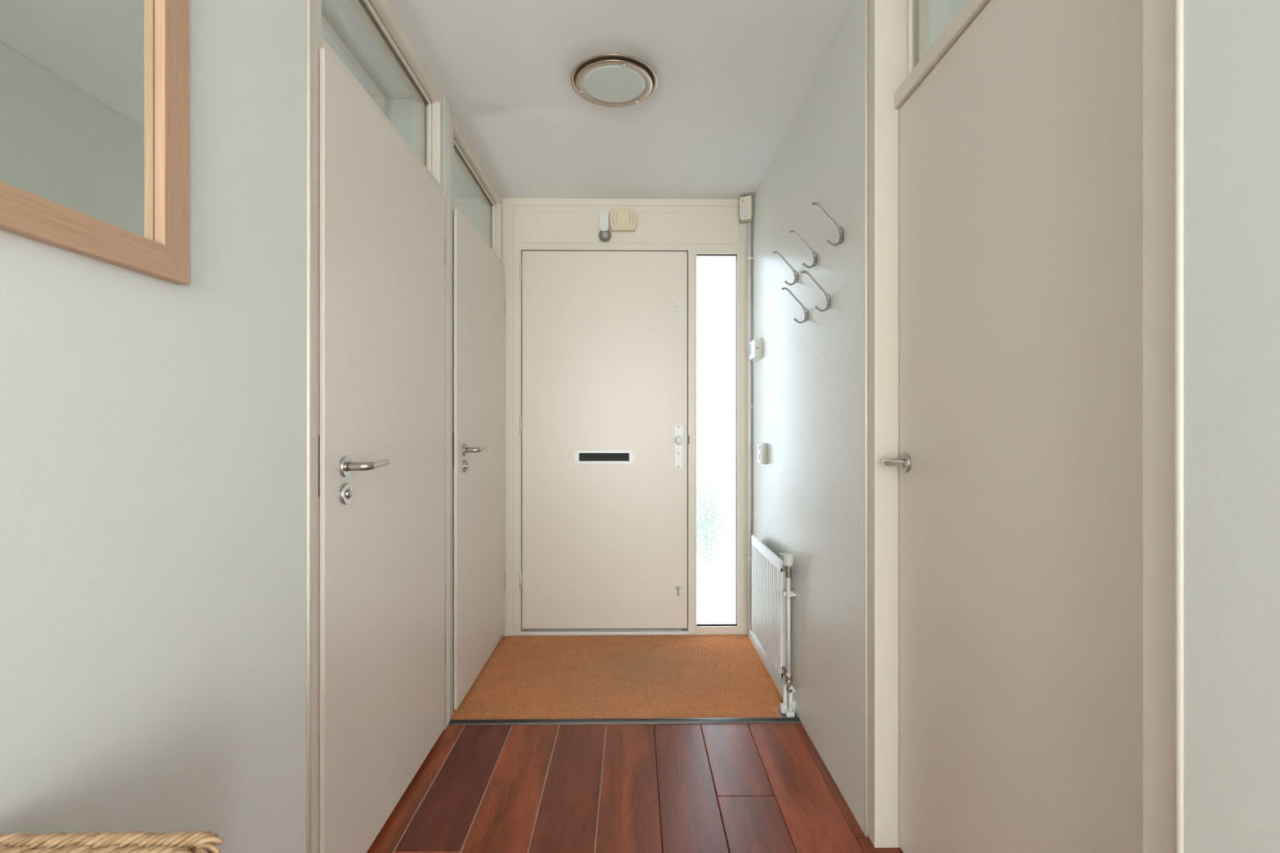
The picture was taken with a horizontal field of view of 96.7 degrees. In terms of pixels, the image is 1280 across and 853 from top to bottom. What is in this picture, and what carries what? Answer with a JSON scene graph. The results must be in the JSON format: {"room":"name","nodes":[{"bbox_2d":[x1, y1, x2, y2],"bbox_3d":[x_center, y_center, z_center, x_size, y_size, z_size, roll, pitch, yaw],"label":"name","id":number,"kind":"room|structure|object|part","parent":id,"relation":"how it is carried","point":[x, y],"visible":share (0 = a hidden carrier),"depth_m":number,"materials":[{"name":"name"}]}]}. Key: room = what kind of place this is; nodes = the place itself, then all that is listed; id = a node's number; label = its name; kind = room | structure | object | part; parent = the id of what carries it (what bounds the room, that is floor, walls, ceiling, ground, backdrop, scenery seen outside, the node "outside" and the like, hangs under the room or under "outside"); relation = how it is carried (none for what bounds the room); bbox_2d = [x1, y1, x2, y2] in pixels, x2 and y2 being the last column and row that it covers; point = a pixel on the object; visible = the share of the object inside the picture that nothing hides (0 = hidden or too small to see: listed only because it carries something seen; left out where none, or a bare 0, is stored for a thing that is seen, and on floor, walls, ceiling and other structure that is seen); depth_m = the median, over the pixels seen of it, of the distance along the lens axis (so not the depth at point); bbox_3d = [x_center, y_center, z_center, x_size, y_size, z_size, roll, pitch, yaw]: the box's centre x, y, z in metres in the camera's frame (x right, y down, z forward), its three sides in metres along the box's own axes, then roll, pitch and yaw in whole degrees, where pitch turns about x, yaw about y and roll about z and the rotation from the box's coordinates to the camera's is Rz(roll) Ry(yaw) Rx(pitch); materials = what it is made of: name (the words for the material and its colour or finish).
{"room":"entrance hallway","nodes":[
{"label":"entrance hallway","id":0,"kind":"room"},
{"bbox_2d":[0,0,306,852],"bbox_3d":[-0.754,-0.050,0.331,0.100,2.380,1.779,0,0,-1],"label":"wall","id":1,"kind":"structure","parent":0,"point":[153,430],"depth_m":0.87,"materials":[{"name":"white paint"}]},
{"bbox_2d":[0,0,189,284],"bbox_3d":[-0.697,-0.569,0.612,0.020,0.703,0.520,0,0,-1],"label":"wall mirror","id":2,"kind":"object","parent":1,"relation":"attached to","point":[95,94],"visible":1,"depth_m":0.74,"materials":[{"name":"brown wood"}]},
{"bbox_3d":[-0.697,-0.240,0.612,0.020,0.047,0.519,0,0,-1],"label":"frame rail","id":3,"kind":"part","parent":2,"relation":"part of","materials":[{"name":"brown wood"}]},
{"bbox_3d":[-0.700,-0.569,0.849,0.020,0.702,0.047,0,0,-1],"label":"frame rail","id":4,"kind":"part","parent":2,"relation":"part of","materials":[{"name":"brown wood"}]},
{"bbox_2d":[306,0,311,852],"bbox_3d":[-0.715,-0.050,1.225,0.011,2.380,0.011,0,0,-1],"label":"trim","id":5,"kind":"structure","parent":1,"relation":"attached to","point":[308,2],"depth_m":1.22,"materials":[{"name":"beige wood"}]},
{"bbox_2d":[311,0,443,852],"bbox_3d":[-0.776,-0.050,1.679,0.086,2.380,0.912,0,0,-1],"label":"door frame","id":6,"kind":"structure","parent":1,"relation":"attached to","point":[379,16],"depth_m":1.29,"materials":[{"name":"beige paint"}]},
{"bbox_2d":[371,97,484,239],"bbox_3d":[-1.573,-0.050,2.032,1.500,2.380,2.500,0,0,-1],"label":"wall","id":7,"kind":"structure","parent":0,"point":[401,113],"depth_m":2.13,"materials":[{"name":"white paint"}]},
{"bbox_2d":[321,8,414,115],"bbox_3d":[-1.527,-0.050,1.503,1.380,2.380,1.240,0,0,-1],"label":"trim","id":8,"kind":"structure","parent":7,"relation":"attached to","point":[327,24],"depth_m":1.94,"materials":[{"name":"beige paint"}]},
{"bbox_2d":[450,109,502,716],"bbox_3d":[-0.787,-0.050,2.640,0.086,2.380,0.898,0,0,-1],"label":"door frame","id":9,"kind":"structure","parent":7,"relation":"attached to","point":[461,149],"depth_m":2.42,"materials":[{"name":"beige paint"}]},
{"bbox_2d":[453,208,504,710],"bbox_3d":[-0.716,0.131,2.664,0.114,1.977,0.837,0,0,-1],"label":"door","id":10,"kind":"structure","parent":7,"relation":"in","point":[478,274],"depth_m":2.52,"materials":[{"name":"beige paint"}]},
{"bbox_3d":[-0.719,0.097,2.342,0.010,0.051,0.051,0,0,-1],"label":"handle","id":11,"kind":"part","parent":10,"relation":"part of","materials":[{"name":"silver metal"}]},
{"bbox_3d":[-0.687,0.097,2.394,0.063,0.021,0.125,0,0,-1],"label":"lever","id":12,"kind":"part","parent":10,"relation":"part of","materials":[{"name":"silver metal"}]},
{"bbox_2d":[443,96,449,728],"bbox_3d":[-0.778,-0.050,2.163,0.094,2.380,0.056,0,0,-1],"label":"wall","id":13,"kind":"structure","parent":0,"point":[447,104],"depth_m":2.16,"materials":[{"name":"white paint"}]},
{"bbox_2d":[319,48,445,852],"bbox_3d":[-0.706,0.131,1.705,0.111,1.977,0.832,0,0,-1],"label":"door","id":14,"kind":"structure","parent":13,"relation":"in","point":[383,238],"depth_m":1.56,"materials":[{"name":"beige paint"}]},
{"bbox_3d":[-0.727,0.090,1.290,0.001,0.140,0.005,0,0,-1],"label":"latch plate","id":15,"kind":"part","parent":14,"relation":"part of","materials":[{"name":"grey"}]},
{"bbox_3d":[-0.711,0.097,1.377,0.010,0.051,0.051,0,0,-1],"label":"handle","id":16,"kind":"part","parent":14,"relation":"part of","materials":[{"name":"silver metal"}]},
{"bbox_3d":[-0.679,0.097,1.429,0.063,0.021,0.125,0,0,-1],"label":"lever","id":17,"kind":"part","parent":14,"relation":"part of","materials":[{"name":"silver metal"}]},
{"bbox_2d":[444,96,450,730],"bbox_3d":[-0.734,-0.050,2.164,0.008,2.380,0.061,0,0,-1],"label":"trim","id":18,"kind":"structure","parent":13,"relation":"attached to","point":[444,96],"depth_m":2.13,"materials":[{"name":"beige wood"}]},
{"bbox_2d":[502,198,747,635],"bbox_3d":[-0.087,-0.050,3.151,1.490,2.380,0.116,0,0,-1],"label":"door frame","id":19,"kind":"structure","parent":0,"point":[696,227],"depth_m":3.10,"materials":[{"name":"beige paint"}]},
{"bbox_2d":[519,250,687,631],"bbox_3d":[-0.198,0.079,3.098,0.914,2.074,0.115,0,0,-1],"label":"door","id":20,"kind":"structure","parent":19,"relation":"in","point":[603,420],"depth_m":3.10,"materials":[{"name":"beige paint"}]},
{"bbox_3d":[0.209,0.893,3.095,0.021,0.054,0.017,0,0,-1],"label":"turn lever","id":21,"kind":"part","parent":20,"relation":"part of","materials":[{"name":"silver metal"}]},
{"bbox_3d":[0.209,-0.641,3.095,0.021,0.054,0.017,0,0,-1],"label":"turn lever","id":22,"kind":"part","parent":20,"relation":"part of","materials":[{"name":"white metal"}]},
{"bbox_3d":[0.211,0.112,3.105,0.047,0.241,0.007,0,0,-1],"label":"handle plate","id":23,"kind":"part","parent":20,"relation":"part of","materials":[{"name":"white metal"}]},
{"bbox_3d":[0.212,0.074,3.074,0.049,0.049,0.056,0,0,-1],"label":"knob","id":24,"kind":"part","parent":20,"relation":"part of","materials":[{"name":"white metal"}]},
{"bbox_3d":[-0.193,1.129,3.154,0.911,0.022,0.108,0,0,-1],"label":"sill","id":25,"kind":"part","parent":19,"relation":"part of","materials":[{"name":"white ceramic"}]},
{"bbox_2d":[599,211,611,241],"bbox_3d":[-0.189,-1.073,3.067,0.066,0.148,0.068,0,0,-1],"label":"light","id":26,"kind":"object","parent":19,"relation":"attached to","point":[605,234],"visible":1,"depth_m":3.04,"materials":[{"name":"white plastic"}]},
{"bbox_2d":[608,208,636,231],"bbox_3d":[-0.091,-1.117,3.076,0.149,0.117,0.038,0,0,-1],"label":"door chime","id":27,"kind":"object","parent":19,"relation":"attached to","point":[621,220],"visible":1,"depth_m":3.06,"materials":[{"name":"beige plastic"}]},
{"bbox_3d":[-0.091,-1.121,3.061,0.130,0.098,0.004,0,0,-1],"label":"plate","id":28,"kind":"part","parent":27,"relation":"part of","materials":[{"name":"beige plastic"}]},
{"bbox_3d":[-0.051,-1.081,3.098,1.186,0.169,0.004,0,0,-1],"label":"raised panel","id":29,"kind":"part","parent":19,"relation":"part of","materials":[{"name":"beige paint"}]},
{"bbox_2d":[697,255,736,624],"bbox_3d":[0.419,0.074,3.138,0.232,2.043,0.005,0,0,-1],"label":"window","id":30,"kind":"structure","parent":19,"relation":"in","point":[716,274],"depth_m":3.13,"materials":[{"name":"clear glass"}]},
{"bbox_2d":[739,195,752,222],"bbox_3d":[0.568,-1.166,3.045,0.066,0.122,0.044,0,0,23],"label":"sensor","id":31,"kind":"object","parent":19,"relation":"attached to","point":[745,202],"visible":1,"depth_m":3.03,"materials":[{"name":"beige plastic"}]},
{"bbox_2d":[746,220,752,636],"bbox_3d":[0.594,0.009,3.075,0.029,2.262,0.024,0,0,-1],"label":"riser pipe","id":32,"kind":"object","parent":19,"relation":"attached to","point":[749,258],"visible":0.88,"depth_m":3.07,"materials":[{"name":"white metal"}]},
{"bbox_2d":[366,635,902,852],"bbox_3d":[-0.027,1.150,1.175,1.620,0.020,4.050,0,0,-1],"label":"floor","id":33,"kind":"structure","parent":0,"point":[727,788],"depth_m":1.76,"materials":[{"name":"brown wood"}]},
{"bbox_2d":[0,831,223,852],"bbox_3d":[-0.562,0.780,0.410,0.278,0.717,0.382,0,0,-1],"label":"woven basket","id":34,"kind":"object","parent":33,"relation":"on","point":[137,842],"visible":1,"depth_m":0.58,"materials":[{"name":"beige wicker"}]},
{"bbox_2d":[450,634,782,719],"bbox_3d":[-0.077,1.137,2.653,1.341,0.015,0.884,0,0,-1],"label":"doormat","id":35,"kind":"object","parent":33,"relation":"on","point":[690,676],"visible":0.98,"depth_m":2.55,"materials":[{"name":"brown"}]},
{"bbox_2d":[448,717,800,725],"bbox_3d":[-0.071,1.137,2.195,1.378,0.009,0.035,0,0,-1],"label":"threshold","id":36,"kind":"object","parent":33,"relation":"on","point":[740,720],"visible":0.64,"depth_m":2.19,"materials":[{"name":"grey metal"}]},
{"bbox_2d":[321,0,967,199],"bbox_3d":[-0.491,-1.315,-0.756,5.800,0.150,8.100,0,0,-1],"label":"ceiling","id":37,"kind":"structure","parent":0,"point":[734,76],"depth_m":2.03,"materials":[{"name":"white paint"}]},
{"bbox_2d":[570,53,657,106],"bbox_3d":[-0.091,-1.217,2.007,0.307,0.046,0.307,0,0,-1],"label":"ceiling light","id":38,"kind":"object","parent":37,"relation":"attached to","point":[608,79],"visible":1,"depth_m":1.98,"materials":[{"name":"white glass"}]},
{"bbox_3d":[-0.091,-1.205,2.007,0.226,0.007,0.226,0,0,-1],"label":"lamp shade","id":39,"kind":"part","parent":38,"relation":"part of","materials":[{"name":"white glass"}]},
{"bbox_2d":[751,0,1279,852],"bbox_3d":[0.707,-0.050,1.358,0.156,2.380,3.800,0,0,-1],"label":"wall","id":40,"kind":"structure","parent":0,"point":[1232,47],"depth_m":0.66,"materials":[{"name":"white paint"}]},
{"bbox_2d":[749,337,761,361],"bbox_3d":[0.593,-0.396,2.928,0.035,0.104,0.158,0,0,-1],"label":"thermostat","id":41,"kind":"object","parent":40,"relation":"attached to","point":[755,345],"visible":1,"depth_m":2.86,"materials":[{"name":"white plastic"}]},
{"bbox_3d":[0.605,-0.396,2.928,0.011,0.104,0.158,0,0,-1],"label":"plate","id":42,"kind":"part","parent":41,"relation":"part of","materials":[{"name":"white plastic"}]},
{"bbox_2d":[757,442,766,464],"bbox_3d":[0.596,0.132,2.782,0.032,0.104,0.080,0,0,-1],"label":"light switch","id":43,"kind":"object","parent":40,"relation":"attached to","point":[762,447],"visible":1,"depth_m":2.75,"materials":[{"name":"grey plastic"}]},
{"bbox_2d":[748,627,795,712],"bbox_3d":[0.602,1.117,2.684,0.022,0.045,0.834,0,0,-1],"label":"baseboard","id":44,"kind":"structure","parent":40,"relation":"attached to","point":[778,682],"depth_m":2.62,"materials":[{"name":"white wood"}]},
{"bbox_2d":[751,534,795,717],"bbox_3d":[0.586,0.822,2.547,0.058,0.636,0.644,0,0,-1],"label":"radiator","id":45,"kind":"object","parent":40,"relation":"attached to","point":[771,574],"visible":1,"depth_m":2.40,"materials":[{"name":"white metal"}]},
{"bbox_2d":[773,251,797,285],"bbox_3d":[0.571,-0.621,2.235,0.096,0.132,0.012,0,0,-1],"label":"coat hook","id":46,"kind":"object","parent":40,"relation":"attached to","point":[774,252],"visible":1,"depth_m":2.23,"materials":[{"name":"grey metal"}]},
{"bbox_2d":[782,287,808,323],"bbox_3d":[0.572,-0.447,2.102,0.096,0.132,0.012,0,0,-1],"label":"coat hook","id":47,"kind":"object","parent":40,"relation":"attached to","point":[805,308],"visible":1,"depth_m":2.10,"materials":[{"name":"grey metal"}]},
{"bbox_2d":[789,230,817,268],"bbox_3d":[0.573,-0.622,1.997,0.096,0.132,0.012,0,0,-1],"label":"coat hook","id":48,"kind":"object","parent":40,"relation":"attached to","point":[815,256],"visible":1,"depth_m":1.99,"materials":[{"name":"grey metal"}]},
{"bbox_2d":[800,271,831,311],"bbox_3d":[0.575,-0.442,1.860,0.096,0.132,0.012,0,0,-1],"label":"coat hook","id":49,"kind":"object","parent":40,"relation":"attached to","point":[828,300],"visible":1,"depth_m":1.85,"materials":[{"name":"grey metal"}]},
{"bbox_2d":[812,202,844,245],"bbox_3d":[0.576,-0.620,1.744,0.096,0.132,0.012,0,0,-1],"label":"coat hook","id":50,"kind":"object","parent":40,"relation":"attached to","point":[840,228],"visible":1,"depth_m":1.74,"materials":[{"name":"grey metal"}]},
{"bbox_2d":[864,0,866,836],"bbox_3d":[0.629,-0.050,1.583,0.007,2.380,0.007,0,0,-1],"label":"trim","id":51,"kind":"structure","parent":40,"relation":"attached to","point":[865,1],"depth_m":1.58,"materials":[{"name":"beige wood"}]},
{"bbox_2d":[882,0,1142,852],"bbox_3d":[0.688,0.139,1.133,0.108,1.987,0.799,0,0,-1],"label":"door","id":52,"kind":"structure","parent":40,"relation":"in","point":[1020,462],"depth_m":1.05,"materials":[{"name":"beige paint"}]},
{"bbox_3d":[0.662,0.095,1.438,0.063,0.021,0.125,0,0,-1],"label":"lever","id":53,"kind":"part","parent":52,"relation":"part of","materials":[{"name":"silver metal"}]},
{"bbox_3d":[0.694,0.095,1.490,0.010,0.051,0.051,0,0,-1],"label":"handle","id":54,"kind":"part","parent":52,"relation":"part of","materials":[{"name":"silver metal"}]},
{"bbox_2d":[867,0,1174,852],"bbox_3d":[0.713,-0.050,1.129,0.148,2.380,0.914,0,0,-1],"label":"door frame","id":55,"kind":"structure","parent":40,"relation":"attached to","point":[900,57],"depth_m":1.47,"materials":[{"name":"beige paint"}]},
{"bbox_3d":[0.739,-0.880,1.135,0.096,0.042,0.806,0,0,-1],"label":"transom rail","id":56,"kind":"part","parent":55,"relation":"part of","materials":[{"name":"beige paint"}]},
{"bbox_2d":[1174,0,1183,852],"bbox_3d":[0.638,-0.050,0.671,0.011,2.380,0.011,0,0,-1],"label":"trim","id":57,"kind":"structure","parent":40,"relation":"attached to","point":[1179,4],"depth_m":0.67,"materials":[{"name":"beige wood"}]}
]}

